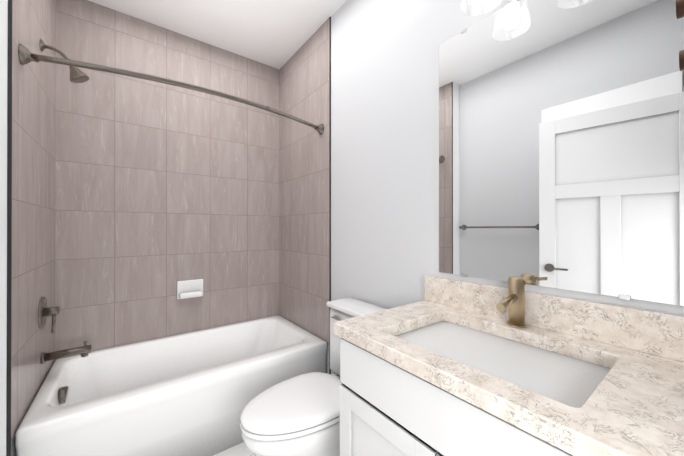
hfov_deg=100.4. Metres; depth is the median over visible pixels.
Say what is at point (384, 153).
wall
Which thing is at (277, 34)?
ceiling
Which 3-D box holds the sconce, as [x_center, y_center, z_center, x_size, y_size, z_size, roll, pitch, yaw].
[0.585,-0.942,0.938,0.191,0.279,0.400,0,0,-37]
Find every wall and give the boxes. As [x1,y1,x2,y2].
[0,0,15,455]
[326,0,683,373]
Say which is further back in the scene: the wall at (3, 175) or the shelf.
the wall at (3, 175)
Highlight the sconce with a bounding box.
[461,0,501,15]
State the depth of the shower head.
1.50 m
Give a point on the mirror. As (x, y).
(561, 144)
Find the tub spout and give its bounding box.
[40,341,91,363]
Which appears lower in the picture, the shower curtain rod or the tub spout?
the tub spout
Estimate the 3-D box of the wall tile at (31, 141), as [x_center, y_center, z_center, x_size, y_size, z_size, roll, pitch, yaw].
[-1.504,-0.115,1.408,0.011,2.700,0.845,0,0,-37]
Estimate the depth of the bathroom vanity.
0.75 m
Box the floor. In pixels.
[213,442,259,455]
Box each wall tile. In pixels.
[6,0,55,455]
[55,0,278,350]
[279,17,330,373]
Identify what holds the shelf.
attached to the wall at (384, 153)
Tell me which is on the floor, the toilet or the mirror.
the toilet
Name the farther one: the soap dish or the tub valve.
the soap dish
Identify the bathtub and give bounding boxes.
[15,315,326,455]
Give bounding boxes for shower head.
[39,39,88,82]
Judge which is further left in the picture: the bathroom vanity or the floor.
the floor
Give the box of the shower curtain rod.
[18,44,323,134]
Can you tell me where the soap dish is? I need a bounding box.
[177,279,202,298]
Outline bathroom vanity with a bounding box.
[333,276,683,455]
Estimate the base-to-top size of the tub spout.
0.081 m
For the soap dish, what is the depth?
2.16 m
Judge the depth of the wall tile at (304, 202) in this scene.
2.23 m
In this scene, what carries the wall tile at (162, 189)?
attached to the wall
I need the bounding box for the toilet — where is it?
[240,298,386,455]
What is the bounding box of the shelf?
[676,0,683,70]
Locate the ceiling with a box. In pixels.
[88,0,346,68]
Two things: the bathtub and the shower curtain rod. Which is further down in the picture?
the bathtub
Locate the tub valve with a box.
[38,296,59,332]
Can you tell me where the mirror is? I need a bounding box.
[439,0,683,305]

